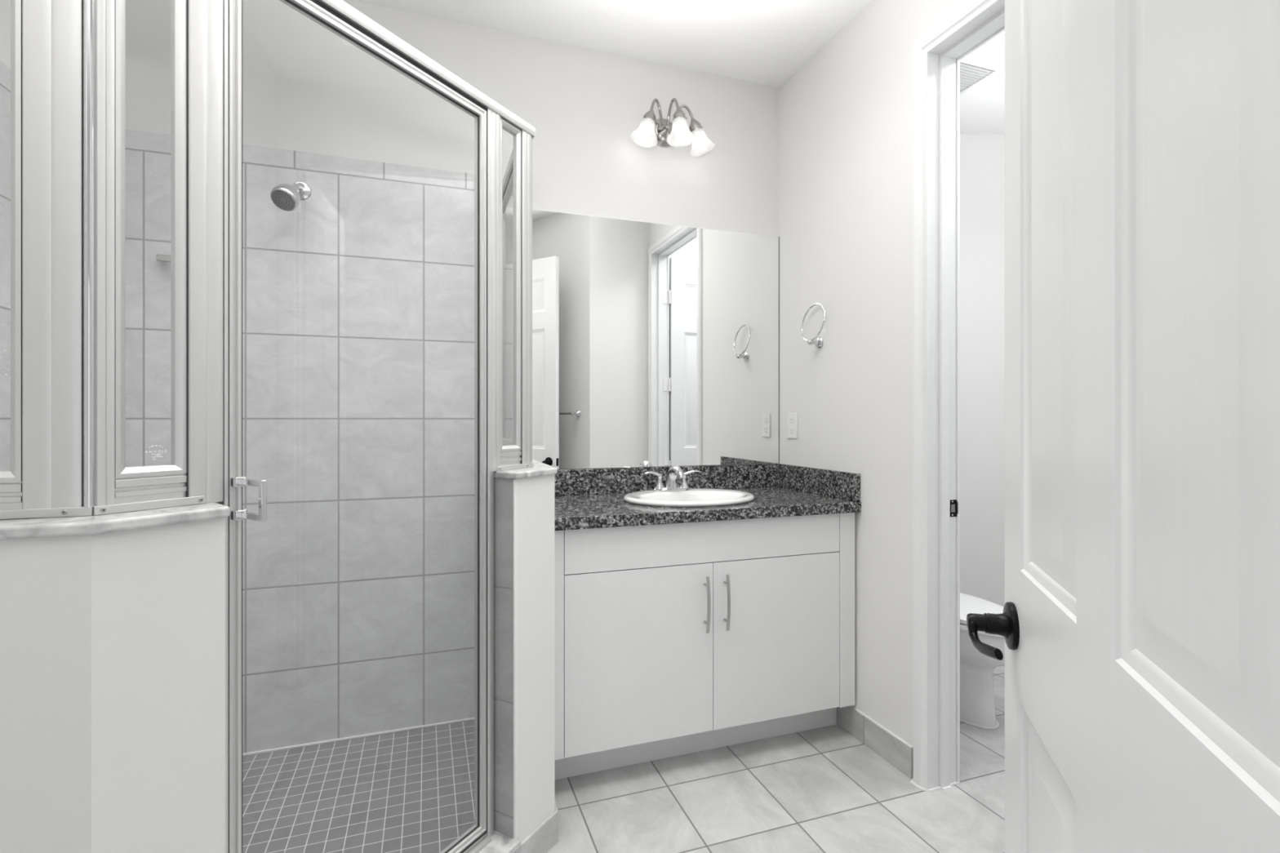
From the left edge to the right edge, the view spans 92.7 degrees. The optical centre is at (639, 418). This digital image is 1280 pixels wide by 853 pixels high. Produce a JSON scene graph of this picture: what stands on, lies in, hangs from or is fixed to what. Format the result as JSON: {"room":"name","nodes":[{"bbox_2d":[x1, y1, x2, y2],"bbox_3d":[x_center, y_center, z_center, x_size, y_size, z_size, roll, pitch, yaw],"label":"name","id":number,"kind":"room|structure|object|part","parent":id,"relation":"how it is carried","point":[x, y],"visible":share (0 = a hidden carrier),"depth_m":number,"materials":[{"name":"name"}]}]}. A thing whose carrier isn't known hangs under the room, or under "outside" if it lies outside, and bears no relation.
{"room":"bathroom","nodes":[
{"label":"bathroom","id":0,"kind":"room"},
{"bbox_2d":[0,0,10,67],"bbox_3d":[-1.405,-0.167,0.517,0.120,2.794,3.104,0,0,-19],"label":"wall","id":1,"kind":"structure","parent":0,"point":[5,5],"depth_m":1.68,"materials":[{"name":"paint"}]},
{"bbox_2d":[0,59,10,471],"bbox_3d":[-1.641,0.110,1.388,0.008,2.160,1.304,0,0,-19],"label":"tiled wall","id":2,"kind":"structure","parent":1,"relation":"attached to","point":[5,71],"depth_m":1.67,"materials":[{"name":"grey tile"}]},
{"bbox_2d":[0,517,225,852],"bbox_3d":[-1.047,0.695,0.865,0.785,1.070,0.226,0,0,-19],"label":"wall","id":3,"kind":"structure","parent":0,"point":[113,644],"depth_m":0.87,"materials":[{"name":"grey paint"}]},
{"bbox_2d":[0,502,230,539],"bbox_3d":[-1.042,0.151,0.865,0.793,0.018,0.246,0,0,-19],"label":"marble ledge","id":4,"kind":"object","parent":3,"relation":"on","point":[38,527],"visible":0.75,"depth_m":0.87,"materials":[{"name":"white stone"}]},
{"bbox_2d":[242,720,474,852],"bbox_3d":[-1.013,1.210,1.593,1.330,0.040,1.332,0,0,-19],"label":"floor","id":5,"kind":"structure","parent":0,"point":[411,791],"depth_m":1.93,"materials":[{"name":"tile"}]},
{"bbox_2d":[125,0,778,469],"bbox_3d":[-0.669,-0.167,2.482,2.766,2.794,0.120,0,0,-19],"label":"wall","id":6,"kind":"structure","parent":0,"point":[306,88],"depth_m":2.47,"materials":[{"name":"grey paint"}]},
{"bbox_2d":[125,128,503,753],"bbox_3d":[-1.197,0.110,2.230,1.387,2.160,0.008,0,0,-19],"label":"tiled wall","id":7,"kind":"structure","parent":6,"relation":"attached to","point":[358,298],"depth_m":2.26,"materials":[{"name":"grey tile"}]},
{"bbox_2d":[155,253,170,262],"bbox_3d":[-1.514,-0.539,2.092,0.227,0.021,0.042,0,0,-19],"label":"wall rail","id":8,"kind":"object","parent":7,"relation":"attached to","point":[163,258],"visible":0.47,"depth_m":2.04,"materials":[{"name":"silver metal"}]},
{"bbox_2d":[270,181,311,211],"bbox_3d":[-1.214,-0.785,2.120,0.087,0.153,0.197,0,0,-13],"label":"shower fixture","id":9,"kind":"object","parent":7,"relation":"attached to","point":[286,197],"visible":1,"depth_m":2.06,"materials":[{"name":"silver metal"}]},
{"bbox_3d":[-1.214,-0.803,2.147,0.033,0.069,0.137,0,0,-19],"label":"arm","id":10,"kind":"part","parent":9,"relation":"part of","materials":[{"name":"silver metal"}]},
{"bbox_2d":[242,717,474,756],"bbox_3d":[-1.225,1.185,2.212,1.322,0.009,0.006,0,0,-19],"label":"trim","id":11,"kind":"structure","parent":7,"relation":"attached to","point":[471,718],"depth_m":2.27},
{"bbox_2d":[511,209,778,469],"bbox_3d":[0.050,-0.324,2.667,1.276,1.065,0.006,0,0,-19],"label":"wall mirror","id":12,"kind":"object","parent":6,"relation":"attached to","point":[654,344],"visible":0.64,"depth_m":2.66,"materials":[{"name":"silver mirror"}]},
{"bbox_2d":[555,463,777,495],"bbox_3d":[0.078,0.264,2.669,1.190,0.106,0.020,0,0,-19],"label":"backsplash","id":13,"kind":"structure","parent":6,"relation":"attached to","point":[615,480],"depth_m":2.65,"materials":[{"name":"stone"}]},
{"bbox_2d":[639,97,712,156],"bbox_3d":[0.148,-1.255,2.577,0.379,0.221,0.241,0,0,-19],"label":"vanity light","id":14,"kind":"object","parent":6,"relation":"attached to","point":[662,131],"visible":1,"depth_m":2.62,"materials":[{"name":"white glass"}]},
{"bbox_3d":[0.025,-1.211,2.553,0.047,0.066,0.047,0,0,-19],"label":"bulb","id":15,"kind":"part","parent":14,"relation":"part of","materials":[{"name":"white glass"}]},
{"bbox_3d":[0.070,-1.317,2.603,0.011,0.097,0.098,0,0,36],"label":"arm","id":16,"kind":"part","parent":14,"relation":"part of","materials":[{"name":"silver metal"}]},
{"bbox_3d":[0.141,-1.315,2.591,0.012,0.093,0.131,0,0,-21],"label":"arm","id":17,"kind":"part","parent":14,"relation":"part of","materials":[{"name":"silver metal"}]},
{"bbox_3d":[0.166,-1.198,2.523,0.047,0.066,0.047,0,0,-19],"label":"bulb","id":18,"kind":"part","parent":14,"relation":"part of","materials":[{"name":"white glass"}]},
{"bbox_3d":[0.188,-1.316,2.644,0.104,0.094,0.012,0,0,13],"label":"arm","id":19,"kind":"part","parent":14,"relation":"part of","materials":[{"name":"silver metal"}]},
{"bbox_3d":[0.260,-1.205,2.635,0.047,0.066,0.047,0,0,-19],"label":"bulb","id":20,"kind":"part","parent":14,"relation":"part of","materials":[{"name":"white glass"}]},
{"bbox_2d":[517,474,555,841],"bbox_3d":[-0.450,0.695,2.041,0.206,1.070,0.857,0,0,-19],"label":"wall","id":21,"kind":"structure","parent":0,"point":[535,495],"depth_m":1.70,"materials":[{"name":"paint"}]},
{"bbox_2d":[493,477,513,838],"bbox_3d":[-0.387,0.642,1.657,0.117,0.965,0.008,0,0,29],"label":"tiled wall","id":22,"kind":"structure","parent":21,"relation":"attached to","point":[503,487],"depth_m":1.64,"materials":[{"name":"grey tile"}]},
{"bbox_2d":[513,479,517,839],"bbox_3d":[-0.333,0.645,1.627,0.007,0.970,0.010,0,0,29],"label":"trim","id":23,"kind":"structure","parent":21,"relation":"attached to","point":[515,481],"depth_m":1.62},
{"bbox_2d":[493,458,557,479],"bbox_3d":[-0.452,0.151,2.031,0.227,0.018,0.874,0,0,-19],"label":"marble ledge","id":24,"kind":"object","parent":21,"relation":"on","point":[540,468],"visible":0.5,"depth_m":1.67,"materials":[{"name":"white stone"}]},
{"bbox_2d":[0,0,535,852],"bbox_3d":[-0.744,0.130,1.459,0.559,1.974,1.970,0,0,26],"label":"shower enclosure","id":25,"kind":"object","parent":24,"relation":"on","point":[68,57],"visible":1,"depth_m":1.00,"materials":[{"name":"metal"}]},
{"bbox_3d":[-1.125,-0.367,0.794,0.508,0.912,0.019,0,0,-19],"label":"fixed panel","id":26,"kind":"part","parent":25,"relation":"part of","materials":[{"name":"glass"}]},
{"bbox_3d":[-1.126,0.110,0.796,0.508,0.040,0.020,0,0,-19],"label":"rail","id":27,"kind":"part","parent":25,"relation":"part of","materials":[{"name":"metal"}]},
{"bbox_3d":[-0.852,-0.348,0.892,0.070,0.956,0.032,0,0,-19],"label":"post","id":28,"kind":"part","parent":25,"relation":"part of","materials":[{"name":"metal"}]},
{"bbox_3d":[-0.808,-0.348,0.895,0.013,0.956,0.013,0,0,-19],"label":"corner trim","id":29,"kind":"part","parent":25,"relation":"part of","materials":[{"name":"silver metal"}]},
{"bbox_3d":[-0.807,-0.348,0.914,0.032,0.956,0.025,0,0,29],"label":"post","id":30,"kind":"part","parent":25,"relation":"part of","materials":[{"name":"metal"}]},
{"bbox_3d":[-0.776,-0.367,0.966,0.019,0.912,0.095,0,0,29],"label":"fixed panel","id":31,"kind":"part","parent":25,"relation":"part of","materials":[{"name":"glass"}]},
{"bbox_3d":[-0.778,0.110,0.967,0.021,0.040,0.095,0,0,29],"label":"rail","id":32,"kind":"part","parent":25,"relation":"part of","materials":[{"name":"metal"}]},
{"bbox_3d":[-0.741,-0.342,1.034,0.032,0.968,0.055,0,0,29],"label":"post","id":33,"kind":"part","parent":25,"relation":"part of","materials":[{"name":"metal"}]},
{"bbox_3d":[-0.674,0.139,1.053,0.064,0.075,0.063,0,0,-19],"label":"pull handle","id":34,"kind":"part","parent":25,"relation":"part of","materials":[{"name":"silver metal"}]},
{"bbox_3d":[-0.568,0.138,1.343,0.021,1.909,0.637,0,0,29],"label":"shower door","id":35,"kind":"part","parent":25,"relation":"part of","materials":[{"name":"glass"}]},
{"bbox_3d":[-0.569,-0.842,1.347,0.040,0.031,1.018,0,0,29],"label":"header rail","id":36,"kind":"part","parent":25,"relation":"part of","materials":[{"name":"metal"}]},
{"bbox_3d":[-0.568,1.094,1.343,0.022,0.004,0.635,0,0,29],"label":"drip rail","id":37,"kind":"part","parent":25,"relation":"part of","materials":[{"name":"silver metal"}]},
{"bbox_3d":[-0.568,1.108,1.344,0.048,0.019,0.642,0,0,29],"label":"threshold rail","id":38,"kind":"part","parent":25,"relation":"part of","materials":[{"name":"metal"}]},
{"bbox_3d":[-0.400,-0.342,1.654,0.032,0.968,0.037,0,0,29],"label":"post","id":39,"kind":"part","parent":25,"relation":"part of","materials":[{"name":"metal"}]},
{"bbox_3d":[-0.443,-0.367,2.113,0.019,0.912,0.625,0,0,-19],"label":"fixed panel","id":40,"kind":"part","parent":25,"relation":"part of","materials":[{"name":"glass"}]},
{"bbox_3d":[-0.444,-0.367,2.112,0.004,0.892,0.605,0,0,-19],"label":"glass pane","id":41,"kind":"part","parent":25,"relation":"part of","materials":[{"name":"clear glass"}]},
{"bbox_3d":[-0.368,-0.367,1.709,0.078,0.912,0.073,0,0,-19],"label":"fixed panel","id":42,"kind":"part","parent":25,"relation":"part of","materials":[{"name":"glass"}]},
{"bbox_3d":[-0.369,0.110,1.709,0.021,0.040,0.088,0,0,29],"label":"rail","id":43,"kind":"part","parent":25,"relation":"part of","materials":[{"name":"metal"}]},
{"bbox_3d":[-0.445,-0.842,2.113,0.040,0.031,0.712,0,0,-19],"label":"header rail","id":44,"kind":"part","parent":25,"relation":"part of","materials":[{"name":"metal"}]},
{"bbox_3d":[-0.337,-0.348,1.769,0.032,0.956,0.043,0,0,29],"label":"post","id":45,"kind":"part","parent":25,"relation":"part of","materials":[{"name":"metal"}]},
{"bbox_3d":[-0.335,-0.348,1.798,0.032,0.956,0.039,0,0,-19],"label":"post","id":46,"kind":"part","parent":25,"relation":"part of","materials":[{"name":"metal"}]},
{"bbox_2d":[520,802,558,852],"bbox_3d":[-0.289,1.185,1.846,0.095,0.090,0.431,0,0,-3],"label":"baseboard","id":47,"kind":"structure","parent":21,"relation":"attached to","point":[544,837],"depth_m":1.72,"materials":[{"name":"tile"}]},
{"bbox_2d":[355,0,1004,133],"bbox_3d":[0.970,-1.604,0.710,4.700,0.080,5.100,0,0,-19],"label":"ceiling","id":48,"kind":"structure","parent":0,"point":[760,42],"depth_m":2.45,"materials":[{"name":"paint"}]},
{"bbox_2d":[960,55,1004,96],"bbox_3d":[1.417,-1.557,2.808,0.330,0.014,0.335,0,0,-19],"label":"ceiling vent","id":49,"kind":"object","parent":48,"relation":"in","point":[974,72],"visible":0.33,"depth_m":2.73,"materials":[{"name":"white plastic"}]},
{"bbox_2d":[546,665,1004,852],"bbox_3d":[0.970,1.270,0.710,4.700,0.080,5.100,0,0,-19],"label":"floor","id":50,"kind":"structure","parent":0,"point":[822,789],"depth_m":1.97,"materials":[{"name":"tile"}]},
{"bbox_2d":[555,512,854,780],"bbox_3d":[0.186,0.794,2.396,1.204,0.872,0.584,0,0,-19],"label":"vanity cabinet","id":51,"kind":"object","parent":50,"relation":"on","point":[675,639],"visible":0.91,"depth_m":2.14,"materials":[{"name":"laminate"}]},
{"bbox_3d":[-0.275,0.729,1.975,0.054,0.742,0.020,0,0,-19],"label":"filler panel","id":52,"kind":"part","parent":51,"relation":"part of","materials":[{"name":"laminate"}]},
{"bbox_3d":[0.004,0.804,2.071,0.532,0.590,0.018,0,0,-19],"label":"door","id":53,"kind":"part","parent":51,"relation":"part of","materials":[{"name":"laminate"}]},
{"bbox_3d":[0.255,0.432,2.159,1.065,0.146,0.018,0,0,-19],"label":"false drawer","id":54,"kind":"part","parent":51,"relation":"part of","materials":[{"name":"laminate"}]},
{"bbox_3d":[0.233,0.646,2.123,0.010,0.196,0.037,0,0,-19],"label":"handle","id":55,"kind":"part","parent":51,"relation":"part of","materials":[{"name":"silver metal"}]},
{"bbox_2d":[555,463,861,530],"bbox_3d":[0.178,0.283,2.406,1.214,0.147,0.582,0,0,-19],"label":"countertop","id":56,"kind":"structure","parent":51,"relation":"on","point":[585,498],"depth_m":2.45,"materials":[{"name":"stone"}]},
{"bbox_2d":[644,465,700,491],"bbox_3d":[0.137,0.245,2.534,0.202,0.108,0.159,0,0,19],"label":"faucet","id":57,"kind":"object","parent":56,"relation":"on","point":[671,484],"visible":1,"depth_m":2.52,"materials":[{"name":"silver metal"}]},
{"bbox_3d":[0.058,0.253,2.518,0.092,0.074,0.043,0,0,-19],"label":"lever handle","id":58,"kind":"part","parent":57,"relation":"part of","materials":[{"name":"silver metal"}]},
{"bbox_3d":[0.133,0.291,2.545,0.164,0.015,0.056,0,0,-19],"label":"plate","id":59,"kind":"part","parent":57,"relation":"part of","materials":[{"name":"silver metal"}]},
{"bbox_3d":[0.145,0.241,2.511,0.060,0.101,0.147,0,0,-19],"label":"spout","id":60,"kind":"part","parent":57,"relation":"part of","materials":[{"name":"silver metal"}]},
{"bbox_3d":[0.208,0.253,2.571,0.092,0.074,0.043,0,0,-19],"label":"lever handle","id":61,"kind":"part","parent":57,"relation":"part of","materials":[{"name":"silver metal"}]},
{"bbox_2d":[623,488,754,506],"bbox_3d":[0.194,0.369,2.398,0.526,0.146,0.432,0,0,-19],"label":"sink","id":62,"kind":"object","parent":56,"relation":"in","point":[694,497],"visible":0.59,"depth_m":2.45,"materials":[{"name":"ceramic"}]},
{"bbox_3d":[0.306,0.646,2.148,0.010,0.196,0.037,0,0,-19],"label":"handle","id":63,"kind":"part","parent":51,"relation":"part of","materials":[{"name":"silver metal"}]},
{"bbox_3d":[0.507,0.804,2.248,0.532,0.590,0.018,0,0,-19],"label":"door","id":64,"kind":"part","parent":51,"relation":"part of","materials":[{"name":"laminate"}]},
{"bbox_3d":[0.792,0.731,2.348,0.070,0.745,0.020,0,0,-19],"label":"filler panel","id":65,"kind":"part","parent":51,"relation":"part of","materials":[{"name":"laminate"}]},
{"bbox_2d":[960,592,1004,728],"bbox_3d":[1.317,0.844,2.687,0.420,0.777,0.798,0,0,-19],"label":"toilet","id":66,"kind":"object","parent":50,"relation":"on","point":[977,704],"visible":0.2,"depth_m":2.44,"materials":[{"name":"ceramic"}]},
{"bbox_3d":[1.358,0.791,2.568,0.348,0.029,0.548,0,0,-19],"label":"lid","id":67,"kind":"part","parent":66,"relation":"part of","materials":[{"name":"white plastic"}]},
{"bbox_3d":[1.360,0.821,2.564,0.348,0.019,0.538,0,0,-19],"label":"seat","id":68,"kind":"part","parent":66,"relation":"part of","materials":[{"name":"white plastic"}]},
{"bbox_2d":[778,0,970,748],"bbox_3d":[1.006,-0.167,2.060,0.120,2.794,2.024,0,0,-19],"label":"wall","id":69,"kind":"structure","parent":0,"point":[846,115],"depth_m":2.33,"materials":[{"name":"paint"}]},
{"bbox_2d":[777,236,779,462],"bbox_3d":[0.654,-0.325,2.878,0.004,1.067,0.006,0,0,-19],"label":"trim","id":70,"kind":"structure","parent":69,"relation":"attached to","point":[778,237],"depth_m":2.88,"materials":[{"name":"grey metal"}]},
{"bbox_2d":[787,413,797,438],"bbox_3d":[0.691,0.031,2.768,0.007,0.114,0.074,0,0,-19],"label":"power outlet","id":71,"kind":"object","parent":69,"relation":"attached to","point":[792,417],"visible":1,"depth_m":2.76,"materials":[{"name":"white plastic"}]},
{"bbox_2d":[789,417,793,423],"bbox_3d":[0.688,0.007,2.767,0.002,0.033,0.033,0,0,-19],"label":"receptacle","id":72,"kind":"object","parent":71,"relation":"attached to","point":[791,419],"depth_m":2.77,"materials":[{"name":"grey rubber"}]},
{"bbox_2d":[789,427,793,434],"bbox_3d":[0.688,0.055,2.767,0.002,0.033,0.033,0,0,-19],"label":"receptacle","id":73,"kind":"object","parent":71,"relation":"attached to","point":[791,429],"depth_m":2.77,"materials":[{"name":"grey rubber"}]},
{"bbox_2d":[800,302,825,348],"bbox_3d":[0.732,-0.394,2.576,0.056,0.190,0.163,0,0,-19],"label":"towel ring","id":74,"kind":"object","parent":69,"relation":"attached to","point":[818,342],"visible":1,"depth_m":2.56,"materials":[{"name":"silver metal"}]},
{"bbox_2d":[836,705,913,778],"bbox_3d":[0.790,1.177,2.482,0.010,0.105,0.845,0,0,-19],"label":"baseboard","id":75,"kind":"structure","parent":69,"relation":"attached to","point":[900,755],"depth_m":2.23,"materials":[{"name":"tile"}]},
{"bbox_2d":[910,778,959,791],"bbox_3d":[0.993,1.229,2.041,0.162,0.011,0.064,0,0,7],"label":"trim","id":76,"kind":"structure","parent":69,"relation":"attached to","point":[912,780],"depth_m":2.03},
{"bbox_2d":[913,0,1001,791],"bbox_3d":[1.081,-0.021,1.637,0.019,2.502,0.921,0,0,-19],"label":"trim","id":77,"kind":"structure","parent":69,"relation":"attached to","point":[972,10],"depth_m":2.03,"materials":[{"name":"paint"}]},
{"bbox_2d":[929,0,1004,788],"bbox_3d":[1.148,-0.002,1.661,0.124,2.464,0.843,0,0,-19],"label":"trim","id":78,"kind":"structure","parent":69,"relation":"attached to","point":[943,59],"depth_m":2.03,"materials":[{"name":"paint"}]},
{"bbox_3d":[1.056,0.301,2.054,0.038,0.057,0.004,0,0,-19],"label":"strike plate","id":79,"kind":"part","parent":78,"relation":"part of","materials":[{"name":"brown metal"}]},
{"bbox_2d":[960,133,1004,606],"bbox_3d":[1.588,-0.167,3.333,1.825,2.794,0.390,0,0,-14],"label":"wall","id":80,"kind":"structure","parent":0,"point":[982,156],"depth_m":3.35,"materials":[{"name":"paint"}]},
{"bbox_3d":[-0.539,1.184,1.344,0.606,0.092,0.577,0,0,-19],"label":"curb","id":81,"kind":"object","parent":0,"visible":0},
{"bbox_2d":[478,830,520,852],"bbox_3d":[-0.550,1.128,1.339,0.139,0.020,0.722,0,0,29],"label":"marble curb","id":82,"kind":"object","parent":81,"relation":"on","point":[500,842],"visible":0.55,"depth_m":1.60,"materials":[{"name":"white stone"}]},
{"bbox_3d":[0.542,-0.167,0.220,0.432,2.794,0.247,0,0,-19],"label":"doorway","id":83,"kind":"structure","parent":0,"visible":0},
{"bbox_2d":[966,0,1279,852],"bbox_3d":[0.435,0.032,0.601,0.160,2.373,0.788,0,0,25],"label":"door","id":84,"kind":"structure","parent":83,"relation":"attached to","point":[1139,623],"depth_m":0.50,"materials":[{"name":"paint"}]},
{"bbox_3d":[0.493,0.317,0.877,0.026,0.044,0.124,0,0,19],"label":"lever","id":85,"kind":"part","parent":84,"relation":"part of","materials":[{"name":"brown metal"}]}
]}

